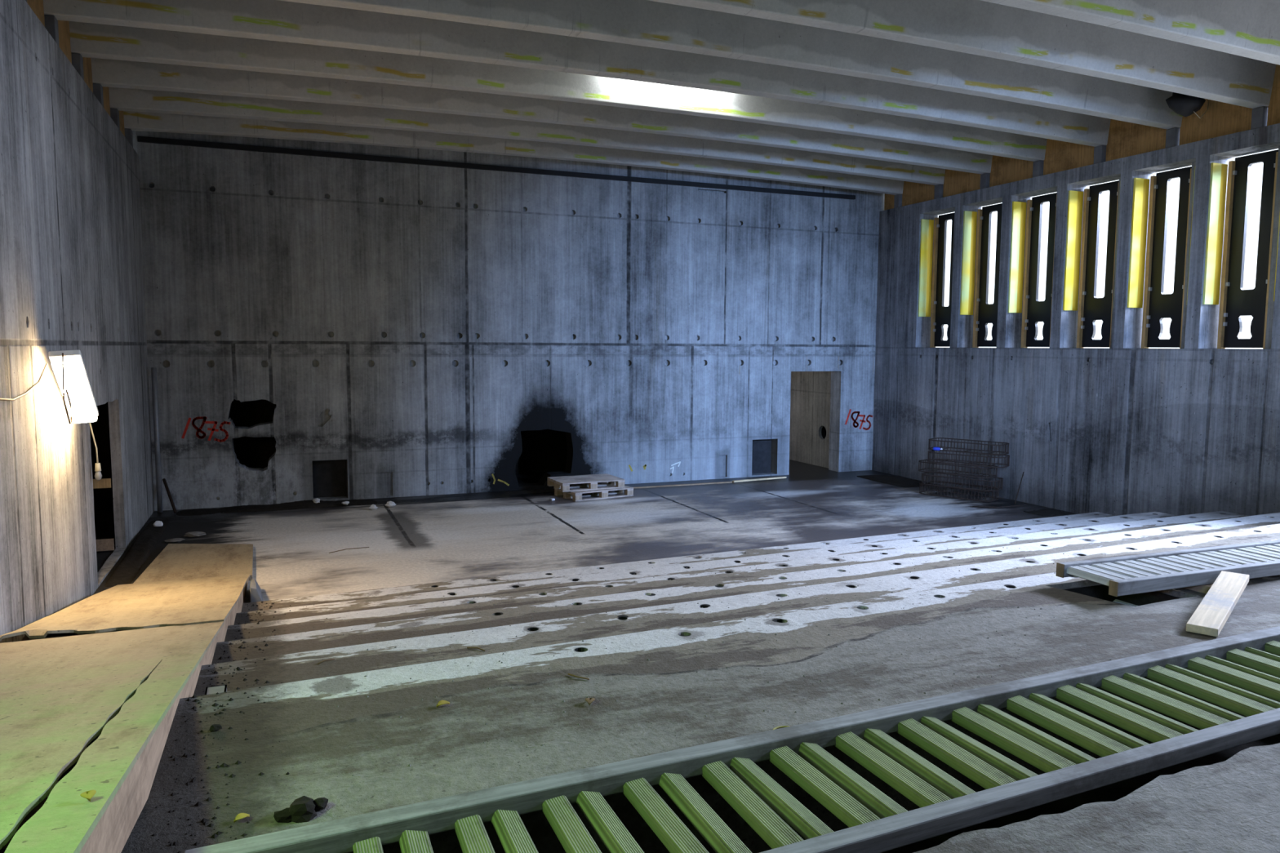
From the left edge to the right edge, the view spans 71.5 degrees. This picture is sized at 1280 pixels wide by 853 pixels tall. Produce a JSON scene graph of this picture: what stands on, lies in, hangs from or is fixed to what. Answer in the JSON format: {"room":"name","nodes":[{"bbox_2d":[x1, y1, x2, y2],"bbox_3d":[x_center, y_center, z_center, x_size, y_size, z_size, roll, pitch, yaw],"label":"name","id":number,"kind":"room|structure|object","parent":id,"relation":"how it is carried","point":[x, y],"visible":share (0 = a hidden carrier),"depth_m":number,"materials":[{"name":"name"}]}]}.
{"room":"abandoned auditorium","nodes":[
{"label":"abandoned auditorium","id":0,"kind":"room"},
{"bbox_2d":[0,0,154,643],"bbox_3d":[-4.051,-0.437,5.091,0.110,5.510,17.320,-2,6,-22],"label":"wall","id":1,"kind":"structure","parent":0,"point":[72,264],"depth_m":7.79,"materials":[{"name":"concrete"}]},
{"bbox_2d":[26,0,44,26],"bbox_3d":[-5.203,-3.878,7.545,0.024,0.890,0.998,-2,6,-22],"label":"board","id":2,"kind":"object","parent":1,"relation":"on","point":[37,6],"visible":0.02,"depth_m":7.83,"materials":[{"name":"brown wood"}]},
{"bbox_2d":[0,350,98,423],"bbox_3d":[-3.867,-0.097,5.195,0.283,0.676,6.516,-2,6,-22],"label":"wall lamp","id":3,"kind":"object","parent":1,"relation":"attached to","point":[68,367],"visible":1,"depth_m":7.42,"materials":[{"name":"white"}]},
{"bbox_2d":[51,358,97,423],"bbox_3d":[-4.873,-0.292,7.676,0.200,0.606,1.033,-2,6,-25],"label":"diffuser","id":4,"kind":"object","parent":3,"relation":"attached to","point":[71,375],"depth_m":7.53,"materials":[{"name":"white"}]},
{"bbox_2d":[44,14,59,46],"bbox_3d":[-5.426,-3.608,8.101,0.190,0.250,0.140,-2,6,-22],"label":"block","id":5,"kind":"object","parent":1,"relation":"on","point":[51,21],"visible":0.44,"depth_m":8.06,"materials":[{"name":"concrete"}]},
{"bbox_2d":[57,19,71,63],"bbox_3d":[-5.636,-3.976,8.603,0.024,0.890,0.998,-2,6,-22],"label":"board","id":6,"kind":"object","parent":1,"relation":"on","point":[64,45],"visible":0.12,"depth_m":8.83,"materials":[{"name":"brown wood"}]},
{"bbox_2d":[71,53,84,79],"bbox_3d":[-5.859,-3.706,9.159,0.190,0.250,0.140,-2,6,-22],"label":"block","id":7,"kind":"object","parent":1,"relation":"on","point":[77,59],"visible":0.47,"depth_m":9.12,"materials":[{"name":"concrete"}]},
{"bbox_2d":[82,57,93,92],"bbox_3d":[-6.069,-4.074,9.661,0.024,0.890,0.998,-2,6,-22],"label":"board","id":8,"kind":"object","parent":1,"relation":"on","point":[87,72],"visible":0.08,"depth_m":9.91,"materials":[{"name":"brown wood"}]},
{"bbox_2d":[88,422,102,480],"bbox_3d":[-5.441,0.211,8.848,0.066,0.678,0.203,0,5,-7],"label":"pendant","id":9,"kind":"object","parent":1,"relation":"hanging from","point":[98,475],"visible":0.98,"depth_m":8.91,"materials":[{"name":"white plastic"}]},
{"bbox_2d":[94,462,101,471],"bbox_3d":[-5.451,0.408,8.934,0.057,0.080,0.060,-2,6,-22],"label":"socket","id":10,"kind":"object","parent":9,"relation":"attached to","point":[97,465],"depth_m":8.91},
{"bbox_2d":[93,83,103,106],"bbox_3d":[-6.292,-3.804,10.217,0.190,0.250,0.140,-2,6,-22],"label":"block","id":11,"kind":"object","parent":1,"relation":"on","point":[97,88],"visible":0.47,"depth_m":10.18,"materials":[{"name":"concrete"}]},
{"bbox_2d":[102,86,110,115],"bbox_3d":[-6.501,-4.172,10.720,0.024,0.890,0.998,-2,6,-22],"label":"board","id":12,"kind":"object","parent":1,"relation":"on","point":[105,89],"visible":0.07,"depth_m":10.98,"materials":[{"name":"brown wood"}]},
{"bbox_2d":[110,107,119,128],"bbox_3d":[-6.724,-3.902,11.276,0.190,0.250,0.140,-2,6,-22],"label":"block","id":13,"kind":"object","parent":1,"relation":"on","point":[114,113],"visible":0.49,"depth_m":11.24,"materials":[{"name":"concrete"}]},
{"bbox_2d":[118,110,124,136],"bbox_3d":[-6.934,-4.270,11.778,0.024,0.890,0.998,-2,6,-22],"label":"board","id":14,"kind":"object","parent":1,"relation":"on","point":[121,113],"visible":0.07,"depth_m":12.07,"materials":[{"name":"brown wood"}]},
{"bbox_2d":[124,128,133,146],"bbox_3d":[-7.157,-4.000,12.334,0.190,0.250,0.140,-2,6,-22],"label":"block","id":15,"kind":"object","parent":1,"relation":"on","point":[128,132],"visible":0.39,"depth_m":12.30,"materials":[{"name":"concrete"}]},
{"bbox_2d":[89,402,115,533],"bbox_3d":[-7.483,0.371,9.336,3.080,3.100,4.400,-2,6,-22],"label":"opening","id":16,"kind":"structure","parent":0,"point":[104,516],"depth_m":11.70,"materials":[{"name":"black"}]},
{"bbox_2d":[93,478,111,488],"bbox_3d":[-6.718,0.689,10.475,0.835,0.110,0.030,-2,6,-22],"label":"board","id":17,"kind":"object","parent":16,"relation":"attached to","point":[104,482],"visible":0.36,"depth_m":10.59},
{"bbox_2d":[228,399,567,473],"bbox_3d":[-4.337,-0.038,15.730,7.200,2.400,1.749,-2,6,-22],"label":"wall","id":18,"kind":"structure","parent":0,"point":[544,450],"depth_m":15.71,"materials":[{"name":"soil"}]},
{"bbox_2d":[132,130,884,511],"bbox_3d":[-1.268,-1.824,15.679,13.690,6.400,0.353,-2,6,-22],"label":"wall","id":19,"kind":"structure","parent":0,"point":[404,325],"depth_m":14.91,"materials":[{"name":"concrete"}]},
{"bbox_2d":[137,135,855,199],"bbox_3d":[-1.511,-4.323,15.130,12.370,0.075,0.054,-2,6,-22],"label":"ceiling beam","id":20,"kind":"structure","parent":19,"relation":"attached to","point":[140,139],"depth_m":14.57,"materials":[{"name":"concrete"}]},
{"bbox_2d":[93,459,1078,603],"bbox_3d":[-1.932,1.413,13.708,16.590,0.300,10.100,-2,6,-22],"label":"floor","id":21,"kind":"structure","parent":0,"point":[421,540],"depth_m":12.34,"materials":[{"name":"concrete"}]},
{"bbox_2d":[95,538,114,551],"bbox_3d":[-6.722,1.431,10.542,0.835,0.140,0.030,-2,6,-22],"label":"board","id":22,"kind":"object","parent":21,"relation":"on","point":[104,544],"visible":0.36,"depth_m":10.65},
{"bbox_2d":[0,573,249,852],"bbox_3d":[-2.716,1.181,4.041,1.400,1.830,10.900,-2,6,-22],"label":"wooden platform","id":23,"kind":"object","parent":21,"relation":"on","point":[132,651],"visible":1,"depth_m":3.67,"materials":[{"name":"wood"}]},
{"bbox_2d":[80,790,96,801],"bbox_3d":[-1.473,0.986,2.373,0.038,0.016,0.037,1,5,6],"label":"dead leaf","id":24,"kind":"object","parent":23,"relation":"on","point":[88,795],"visible":1,"depth_m":2.37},
{"bbox_2d":[104,519,168,586],"bbox_3d":[-6.115,1.462,10.918,0.280,0.077,3.900,-2,6,-22],"label":"soil","id":25,"kind":"object","parent":21,"relation":"on","point":[126,571],"visible":0.88,"depth_m":10.38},
{"bbox_2d":[152,520,163,526],"bbox_3d":[-6.504,1.312,11.992,0.121,0.080,0.062,-2,6,-22],"label":"lump","id":26,"kind":"object","parent":25,"relation":"on","point":[157,523],"visible":1,"depth_m":11.97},
{"bbox_2d":[151,367,162,512],"bbox_3d":[-7.145,0.204,13.145,0.067,2.150,0.070,-2,6,-22],"label":"pipe","id":27,"kind":"object","parent":21,"relation":"on","point":[153,370],"visible":1,"depth_m":13.12,"materials":[{"name":"grey metal"}]},
{"bbox_2d":[162,478,177,513],"bbox_3d":[-6.984,1.029,13.195,0.406,0.488,0.044,5,7,40],"label":"bar","id":28,"kind":"object","parent":21,"relation":"on","point":[168,492],"visible":1,"depth_m":13.18,"materials":[{"name":"metal"}]},
{"bbox_2d":[164,537,184,542],"bbox_3d":[-5.877,1.445,11.224,0.242,0.057,0.148,-2,6,-22],"label":"stone","id":29,"kind":"object","parent":21,"relation":"on","point":[175,540],"visible":1,"depth_m":11.20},
{"bbox_2d":[133,543,253,583],"bbox_3d":[-5.017,1.535,10.159,1.120,0.060,2.040,-2,6,-22],"label":"plywood sheet","id":30,"kind":"object","parent":21,"relation":"on","point":[176,562],"visible":0.71,"depth_m":9.99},
{"bbox_2d":[183,531,205,537],"bbox_3d":[-5.802,1.404,11.577,0.269,0.068,0.146,-2,6,-22],"label":"stone","id":31,"kind":"object","parent":21,"relation":"on","point":[193,534],"visible":1,"depth_m":11.54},
{"bbox_2d":[249,579,262,602],"bbox_3d":[-3.757,1.593,8.732,0.136,0.215,0.766,-2,6,-22],"label":"wedge","id":32,"kind":"object","parent":21,"relation":"on","point":[255,595],"visible":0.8,"depth_m":8.40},
{"bbox_2d":[176,499,377,515],"bbox_3d":[-5.523,1.209,13.695,3.000,0.088,0.686,-2,6,-22],"label":"soil","id":33,"kind":"object","parent":21,"relation":"on","point":[301,504],"visible":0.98,"depth_m":13.55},
{"bbox_2d":[312,497,319,502],"bbox_3d":[-5.032,1.165,13.826,0.117,0.094,0.145,-2,6,-22],"label":"lump","id":34,"kind":"object","parent":33,"relation":"on","point":[317,500],"visible":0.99,"depth_m":13.78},
{"bbox_2d":[341,501,349,505],"bbox_3d":[-4.572,1.194,13.801,0.120,0.062,0.097,-2,6,-22],"label":"lump","id":35,"kind":"object","parent":33,"relation":"on","point":[345,503],"visible":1,"depth_m":13.78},
{"bbox_2d":[328,546,368,553],"bbox_3d":[-3.562,1.502,10.858,0.502,0.012,0.067,-4,7,-39],"label":"twig","id":36,"kind":"object","parent":21,"relation":"on","point":[364,547],"visible":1,"depth_m":10.88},
{"bbox_2d":[368,504,377,510],"bbox_3d":[-4.054,1.226,13.528,0.129,0.091,0.130,0,5,1],"label":"lump","id":37,"kind":"object","parent":21,"relation":"on","point":[373,507],"visible":1,"depth_m":13.48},
{"bbox_2d":[384,501,395,507],"bbox_3d":[-3.853,1.207,13.742,0.133,0.113,0.156,4,6,33],"label":"lump","id":38,"kind":"object","parent":21,"relation":"on","point":[390,504],"visible":1,"depth_m":13.71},
{"bbox_2d":[554,482,633,502],"bbox_3d":[-0.773,1.088,14.911,1.100,0.144,0.750,-3,6,-32],"label":"pallet","id":39,"kind":"object","parent":21,"relation":"on","point":[576,496],"visible":0.73,"depth_m":14.68,"materials":[{"name":"brown wood"}]},
{"bbox_2d":[546,473,624,492],"bbox_3d":[-0.910,0.941,14.917,1.100,0.144,0.750,-2,6,-25],"label":"pallet","id":40,"kind":"object","parent":39,"relation":"on","point":[591,481],"visible":1,"depth_m":14.78,"materials":[{"name":"brown wood"}]},
{"bbox_2d":[633,480,732,488],"bbox_3d":[0.726,1.056,16.042,2.150,0.020,0.060,-2,6,-22],"label":"edge lath","id":41,"kind":"object","parent":21,"relation":"on","point":[676,485],"visible":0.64,"depth_m":16.04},
{"bbox_2d":[732,476,786,482],"bbox_3d":[2.246,0.992,16.668,1.200,0.030,0.060,-2,6,-28],"label":"batten","id":42,"kind":"object","parent":21,"relation":"on","point":[775,477],"visible":1,"depth_m":16.64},
{"bbox_2d":[856,475,930,487],"bbox_3d":[4.813,1.011,16.782,0.880,0.044,1.650,-2,6,-22],"label":"soil","id":43,"kind":"object","parent":21,"relation":"on","point":[886,479],"visible":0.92,"depth_m":16.66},
{"bbox_2d":[919,481,999,502],"bbox_3d":[5.391,1.091,15.046,1.268,0.174,0.498,5,7,44],"label":"cage","id":44,"kind":"object","parent":21,"relation":"on","point":[921,486],"visible":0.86,"depth_m":14.93,"materials":[{"name":"metal"}]},
{"bbox_2d":[921,471,1003,491],"bbox_3d":[5.386,0.915,14.887,1.268,0.174,0.498,5,7,39],"label":"cage","id":45,"kind":"object","parent":44,"relation":"on","point":[1000,485],"visible":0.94,"depth_m":14.82,"materials":[{"name":"metal"}]},
{"bbox_2d":[918,458,997,478],"bbox_3d":[5.363,0.711,15.033,0.498,0.174,1.268,-5,7,-43],"label":"cage","id":46,"kind":"object","parent":45,"relation":"on","point":[920,461],"visible":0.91,"depth_m":14.93,"materials":[{"name":"metal"}]},
{"bbox_2d":[927,449,1009,467],"bbox_3d":[5.488,0.535,14.872,1.268,0.174,0.498,4,7,38],"label":"cage","id":47,"kind":"object","parent":46,"relation":"on","point":[929,451],"visible":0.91,"depth_m":14.80,"materials":[{"name":"metal"}]},
{"bbox_2d":[928,437,1008,455],"bbox_3d":[5.536,0.333,15.003,1.268,0.174,0.498,5,7,42],"label":"cage","id":48,"kind":"object","parent":47,"relation":"on","point":[931,440],"visible":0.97,"depth_m":14.96,"materials":[{"name":"metal"}]},
{"bbox_2d":[933,447,942,450],"bbox_3d":[5.064,0.381,15.114,0.150,0.060,0.060,3,6,28],"label":"bottle","id":49,"kind":"object","parent":48,"relation":"on","point":[934,448],"visible":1,"depth_m":15.10,"materials":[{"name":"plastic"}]},
{"bbox_2d":[972,504,1026,507],"bbox_3d":[5.644,1.249,13.939,0.809,0.064,0.084,1,5,8],"label":"rod","id":50,"kind":"object","parent":21,"relation":"on","point":[1021,504],"visible":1,"depth_m":13.91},
{"bbox_2d":[1013,471,1024,504],"bbox_3d":[6.122,0.994,14.352,0.021,0.497,0.317,5,7,44],"label":"rod","id":51,"kind":"object","parent":21,"relation":"on","point":[1023,472],"visible":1,"depth_m":14.36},
{"bbox_2d":[1022,508,1069,515],"bbox_3d":[6.213,1.311,13.624,0.680,0.030,0.575,-2,6,-22],"label":"soil","id":52,"kind":"object","parent":21,"relation":"on","point":[1046,512],"visible":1,"depth_m":13.58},
{"bbox_2d":[0,572,1279,852],"bbox_3d":[3.901,1.903,3.103,12.990,1.196,7.256,-2,6,-22],"label":"floor","id":53,"kind":"structure","parent":0,"point":[1232,805],"depth_m":3.80,"materials":[{"name":"concrete"}]},
{"bbox_2d":[209,724,222,732],"bbox_3d":[-1.713,1.214,3.587,0.046,0.029,0.035,-2,6,-22],"label":"stone","id":54,"kind":"object","parent":53,"relation":"on","point":[214,727],"visible":1,"depth_m":3.58,"materials":[{"name":"stone"}]},
{"bbox_2d":[142,600,328,852],"bbox_3d":[-2.361,1.470,5.560,0.575,0.874,5.988,-2,6,-22],"label":"crumbs","id":55,"kind":"object","parent":53,"relation":"on","point":[204,820],"visible":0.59,"depth_m":3.42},
{"bbox_2d":[233,813,249,822],"bbox_3d":[-1.302,1.279,2.904,0.037,0.016,0.038,0,5,2],"label":"dead leaf","id":56,"kind":"object","parent":53,"relation":"on","point":[241,815],"visible":1,"depth_m":2.91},
{"bbox_2d":[273,795,328,822],"bbox_3d":[-1.121,1.266,2.943,0.171,0.065,0.105,-2,6,-22],"label":"clump","id":57,"kind":"object","parent":53,"relation":"on","point":[303,809],"visible":1,"depth_m":2.91,"materials":[{"name":"stone"}]},
{"bbox_2d":[436,700,449,707],"bbox_3d":[-0.849,1.197,3.830,0.044,0.018,0.045,2,5,13],"label":"dead leaf","id":58,"kind":"object","parent":53,"relation":"on","point":[441,702],"visible":1,"depth_m":3.83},
{"bbox_2d":[568,673,589,679],"bbox_3d":[-0.292,1.174,4.170,0.122,0.012,0.022,4,6,32],"label":"twig","id":59,"kind":"object","parent":53,"relation":"on","point":[570,674],"visible":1,"depth_m":4.16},
{"bbox_2d":[585,697,595,706],"bbox_3d":[-0.217,1.196,3.871,0.044,0.018,0.045,5,7,42],"label":"dead leaf","id":60,"kind":"object","parent":53,"relation":"on","point":[589,700],"visible":1,"depth_m":3.87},
{"bbox_2d":[183,626,1279,852],"bbox_3d":[1.455,1.248,3.493,5.888,0.097,0.797,-2,6,-24],"label":"slatted panel","id":61,"kind":"object","parent":53,"relation":"in","point":[1250,661],"visible":1,"depth_m":3.23,"materials":[{"name":"metal"}]},
{"bbox_2d":[773,725,788,729],"bbox_3d":[0.583,1.232,3.605,0.098,0.007,0.067,-2,6,-22],"label":"leaf","id":62,"kind":"object","parent":53,"relation":"on","point":[781,726],"visible":0.26,"depth_m":3.63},
{"bbox_2d":[1113,599,1137,606],"bbox_3d":[3.294,1.205,5.807,0.030,0.040,0.460,-2,6,-22],"label":"pit lath","id":63,"kind":"object","parent":53,"relation":"on","point":[1117,601],"visible":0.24,"depth_m":5.94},
{"bbox_2d":[1055,539,1279,596],"bbox_3d":[4.443,0.936,6.323,3.665,0.089,0.631,-1,5,-22],"label":"slatted panel","id":64,"kind":"object","parent":53,"relation":"in","point":[1130,575],"visible":0.98,"depth_m":5.85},
{"bbox_2d":[1184,583,1213,594],"bbox_3d":[3.550,1.018,5.948,0.090,0.050,0.720,-2,6,-22],"label":"packing lath","id":65,"kind":"object","parent":53,"relation":"on","point":[1205,588],"visible":0.02,"depth_m":5.70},
{"bbox_2d":[1186,571,1249,636],"bbox_3d":[3.433,1.034,5.261,0.150,0.130,1.120,5,7,41],"label":"plank","id":66,"kind":"object","parent":53,"relation":"on","point":[1210,617],"visible":1,"depth_m":5.15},
{"bbox_2d":[241,511,1114,612],"bbox_3d":[1.085,1.694,10.022,13.055,0.336,0.984,-2,6,-25],"label":"step","id":67,"kind":"structure","parent":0,"point":[387,592],"depth_m":9.80,"materials":[{"name":"concrete"}]},
{"bbox_2d":[302,545,1151,776],"bbox_3d":[0.838,1.379,6.815,6.430,0.871,5.514,-2,6,-22],"label":"grit","id":68,"kind":"object","parent":67,"relation":"on","point":[828,634],"visible":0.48,"depth_m":4.76,"materials":[{"name":"grey stone"}]},
{"bbox_2d":[233,511,1176,625],"bbox_3d":[1.436,1.688,9.157,13.055,0.508,0.990,-2,6,-25],"label":"floor","id":69,"kind":"structure","parent":0,"point":[531,585],"depth_m":8.84,"materials":[{"name":"concrete"}]},
{"bbox_2d":[224,511,1248,641],"bbox_3d":[1.787,1.682,8.291,13.054,0.680,0.994,-2,6,-25],"label":"floor","id":70,"kind":"structure","parent":0,"point":[289,626],"depth_m":7.83,"materials":[{"name":"concrete"}]},
{"bbox_2d":[193,524,1279,696],"bbox_3d":[2.490,1.669,6.561,13.055,1.024,0.984,-2,6,-25],"label":"floor","id":71,"kind":"structure","parent":0,"point":[295,667],"depth_m":5.64,"materials":[{"name":"concrete"}]},
{"bbox_2d":[204,684,226,694],"bbox_3d":[-2.003,1.300,4.196,0.090,0.086,0.188,-2,6,-22],"label":"steel offcut","id":72,"kind":"object","parent":71,"relation":"on","point":[211,690],"visible":0.26,"depth_m":4.24,"materials":[{"name":"grey metal"}]},
{"bbox_2d":[317,658,334,664],"bbox_3d":[-1.714,1.278,4.844,0.019,0.012,0.102,5,7,39],"label":"twig","id":73,"kind":"object","parent":71,"relation":"on","point":[330,659],"visible":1,"depth_m":4.85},
{"bbox_2d":[466,647,485,651],"bbox_3d":[-0.929,1.264,5.056,0.122,0.012,0.022,3,6,24],"label":"twig","id":74,"kind":"object","parent":71,"relation":"on","point":[467,647],"visible":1,"depth_m":5.06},
{"bbox_2d":[211,512,1279,664],"bbox_3d":[2.138,1.675,7.426,13.054,0.852,0.990,-2,6,-25],"label":"floor","id":75,"kind":"structure","parent":0,"point":[278,645],"depth_m":6.79,"materials":[{"name":"concrete"}]},
{"bbox_2d":[789,371,831,468],"bbox_3d":[3.457,-0.442,19.573,0.070,2.800,3.030,-2,6,-22],"label":"door","id":76,"kind":"structure","parent":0,"point":[810,395],"depth_m":19.03,"materials":[{"name":"wood"}]},
{"bbox_2d":[821,426,826,439],"bbox_3d":[3.962,-0.051,19.442,0.735,1.650,2.320,-2,6,-22],"label":"wall","id":77,"kind":"structure","parent":0,"point":[824,430],"depth_m":19.91,"materials":[{"name":"soil"}]},
{"bbox_2d":[871,123,1279,515],"bbox_3d":[8.159,-0.833,10.237,0.420,5.510,17.670,-2,6,-22],"label":"wall","id":78,"kind":"structure","parent":0,"point":[1124,428],"depth_m":13.33,"materials":[{"name":"concrete"}]},
{"bbox_2d":[884,193,894,210],"bbox_3d":[4.948,-4.724,17.553,0.024,0.890,0.330,-2,6,-22],"label":"board","id":79,"kind":"object","parent":78,"relation":"on","point":[889,198],"visible":0.21,"depth_m":17.59,"materials":[{"name":"brown wood"}]},
{"bbox_2d":[893,194,902,208],"bbox_3d":[5.068,-4.379,17.298,0.190,0.250,0.140,-2,6,-22],"label":"block","id":80,"kind":"object","parent":78,"relation":"on","point":[898,198],"visible":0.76,"depth_m":17.23,"materials":[{"name":"concrete"}]},
{"bbox_2d":[902,181,934,206],"bbox_3d":[5.282,-4.649,16.738,0.024,0.890,0.998,-2,6,-22],"label":"board","id":81,"kind":"object","parent":78,"relation":"on","point":[913,193],"visible":0.29,"depth_m":16.84,"materials":[{"name":"brown wood"}]},
{"bbox_2d":[917,212,955,347],"bbox_3d":[5.616,-2.708,16.396,0.390,2.490,0.928,-2,6,-22],"label":"window","id":82,"kind":"structure","parent":78,"relation":"in","point":[940,314],"depth_m":16.73,"materials":[{"name":"black plastic"}]},
{"bbox_2d":[933,184,943,199],"bbox_3d":[5.501,-4.281,16.240,0.190,0.250,0.140,-2,6,-22],"label":"block","id":83,"kind":"object","parent":78,"relation":"on","point":[939,188],"visible":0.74,"depth_m":16.17,"materials":[{"name":"concrete"}]},
{"bbox_2d":[942,168,981,197],"bbox_3d":[5.714,-4.551,15.680,0.024,0.890,0.998,-2,6,-22],"label":"board","id":84,"kind":"object","parent":78,"relation":"on","point":[956,182],"visible":0.36,"depth_m":15.78,"materials":[{"name":"brown wood"}]},
{"bbox_2d":[960,203,1002,347],"bbox_3d":[6.038,-2.613,15.363,0.390,2.490,0.928,-2,6,-22],"label":"window","id":85,"kind":"structure","parent":78,"relation":"in","point":[984,313],"depth_m":15.68,"materials":[{"name":"black plastic"}]},
{"bbox_2d":[979,173,990,189],"bbox_3d":[5.934,-4.183,15.181,0.190,0.250,0.140,-2,6,-22],"label":"block","id":86,"kind":"object","parent":78,"relation":"on","point":[984,178],"visible":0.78,"depth_m":15.11,"materials":[{"name":"concrete"}]},
{"bbox_2d":[989,155,1033,186],"bbox_3d":[6.147,-4.453,14.622,0.024,0.890,0.998,-2,6,-22],"label":"board","id":87,"kind":"object","parent":78,"relation":"on","point":[1004,170],"visible":0.36,"depth_m":14.72,"materials":[{"name":"brown wood"}]},
{"bbox_2d":[1008,192,1057,347],"bbox_3d":[6.461,-2.517,14.329,0.390,2.490,0.928,-2,6,-22],"label":"window","id":88,"kind":"structure","parent":78,"relation":"in","point":[1034,311],"depth_m":14.64,"materials":[{"name":"black plastic"}]},
{"bbox_2d":[1032,160,1044,177],"bbox_3d":[6.366,-4.085,14.123,0.190,0.250,0.140,-2,6,-22],"label":"block","id":89,"kind":"object","parent":78,"relation":"on","point":[1037,166],"visible":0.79,"depth_m":14.05,"materials":[{"name":"concrete"}]},
{"bbox_2d":[1043,138,1094,175],"bbox_3d":[6.580,-4.355,13.563,0.024,0.890,0.998,-2,6,-22],"label":"board","id":90,"kind":"object","parent":78,"relation":"on","point":[1060,156],"visible":0.29,"depth_m":13.66,"materials":[{"name":"brown wood"}]},
{"bbox_2d":[1062,177,1120,348],"bbox_3d":[6.884,-2.421,13.296,0.390,2.490,0.928,-2,6,-22],"label":"window","id":91,"kind":"structure","parent":78,"relation":"in","point":[1091,308],"depth_m":13.60,"materials":[{"name":"black metal"}]},
{"bbox_2d":[1093,145,1106,164],"bbox_3d":[6.799,-3.987,13.065,0.190,0.250,0.140,-2,6,-22],"label":"block","id":92,"kind":"object","parent":78,"relation":"on","point":[1100,152],"visible":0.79,"depth_m":13.00,"materials":[{"name":"concrete"}]},
{"bbox_2d":[1105,119,1167,161],"bbox_3d":[7.013,-4.257,12.505,0.024,0.890,0.998,-2,6,-22],"label":"board","id":93,"kind":"object","parent":78,"relation":"on","point":[1125,139],"visible":0.43,"depth_m":12.60,"materials":[{"name":"brown wood"}]},
{"bbox_2d":[1127,162,1195,348],"bbox_3d":[7.306,-2.326,12.262,0.390,2.490,0.928,-2,6,-22],"label":"window","id":94,"kind":"structure","parent":78,"relation":"in","point":[1158,305],"depth_m":12.55,"materials":[{"name":"black metal"}]},
{"bbox_2d":[1164,127,1180,148],"bbox_3d":[7.232,-3.890,12.007,0.190,0.250,0.140,-2,6,-22],"label":"block","id":95,"kind":"object","parent":78,"relation":"on","point":[1172,135],"visible":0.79,"depth_m":11.94,"materials":[{"name":"concrete"}]},
{"bbox_2d":[1178,98,1252,145],"bbox_3d":[7.445,-4.159,11.447,0.024,0.890,0.998,-2,6,-22],"label":"board","id":96,"kind":"object","parent":78,"relation":"on","point":[1221,118],"visible":0.43,"depth_m":11.48,"materials":[{"name":"brown wood"}]},
{"bbox_2d":[1202,145,1279,349],"bbox_3d":[7.729,-2.230,11.229,0.390,2.490,0.928,-2,6,-22],"label":"window","id":97,"kind":"structure","parent":78,"relation":"in","point":[1236,302],"depth_m":11.50,"materials":[{"name":"black metal"}]},
{"bbox_2d":[1250,106,1267,129],"bbox_3d":[7.665,-3.792,10.948,0.190,0.250,0.140,-2,6,-22],"label":"block","id":98,"kind":"object","parent":78,"relation":"on","point":[1259,115],"visible":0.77,"depth_m":10.88,"materials":[{"name":"concrete"}]},
{"bbox_2d":[1266,64,1279,125],"bbox_3d":[7.878,-4.061,10.389,0.024,0.890,0.998,-2,6,-22],"label":"board","id":99,"kind":"object","parent":78,"relation":"on","point":[1273,108],"visible":0.6,"depth_m":10.78,"materials":[{"name":"brown wood"}]},
{"bbox_3d":[2.016,-4.396,7.395,13.790,0.250,17.670,-2,6,-22],"label":"ceiling","id":100,"kind":"structure","parent":0,"visible":0},
{"bbox_2d":[123,111,903,195],"bbox_3d":[-1.019,-4.634,14.785,13.440,0.640,0.307,-2,6,-22],"label":"concrete beam","id":101,"kind":"structure","parent":100,"relation":"attached to","point":[135,121],"depth_m":14.13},
{"bbox_2d":[108,87,945,185],"bbox_3d":[-0.586,-4.536,13.727,13.440,0.640,0.307,-2,6,-22],"label":"concrete beam","id":102,"kind":"structure","parent":100,"relation":"attached to","point":[121,99],"depth_m":13.03,"materials":[{"name":"concrete"}]},
{"bbox_2d":[90,57,992,173],"bbox_3d":[-0.153,-4.438,12.669,13.440,0.640,0.307,-2,6,-22],"label":"concrete beam","id":103,"kind":"structure","parent":100,"relation":"attached to","point":[108,73],"depth_m":11.92,"materials":[{"name":"concrete"}]},
{"bbox_2d":[68,21,1047,161],"bbox_3d":[0.280,-4.340,11.611,13.440,0.640,0.307,-2,6,-22],"label":"concrete beam","id":104,"kind":"structure","parent":100,"relation":"attached to","point":[91,40],"depth_m":10.79,"materials":[{"name":"concrete"}]},
{"bbox_2d":[43,0,1111,146],"bbox_3d":[0.712,-4.242,10.552,13.440,0.640,0.307,-2,6,-22],"label":"concrete beam","id":105,"kind":"structure","parent":100,"relation":"attached to","point":[279,20],"depth_m":9.81,"materials":[{"name":"concrete"}]},
{"bbox_2d":[280,0,1182,128],"bbox_3d":[1.145,-4.144,9.494,13.440,0.640,0.307,-2,6,-22],"label":"concrete beam","id":106,"kind":"structure","parent":100,"relation":"attached to","point":[645,23],"depth_m":9.61,"materials":[{"name":"concrete"}]},
{"bbox_2d":[648,0,1275,108],"bbox_3d":[1.578,-4.046,8.436,13.440,0.640,0.307,-2,6,-22],"label":"concrete beam","id":107,"kind":"structure","parent":100,"relation":"attached to","point":[975,27],"depth_m":9.37,"materials":[{"name":"concrete"}]},
{"bbox_2d":[981,0,1279,65],"bbox_3d":[2.010,-3.948,7.378,13.440,0.640,0.307,-2,6,-22],"label":"concrete beam","id":108,"kind":"structure","parent":100,"relation":"attached to","point":[1249,28],"depth_m":8.66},
{"bbox_2d":[1165,92,1208,118],"bbox_3d":[6.963,-4.263,11.297,0.384,0.668,0.570,5,7,42],"label":"bundle","id":109,"kind":"object","parent":100,"relation":"hanging from","point":[1185,105],"visible":0.67,"depth_m":11.20,"materials":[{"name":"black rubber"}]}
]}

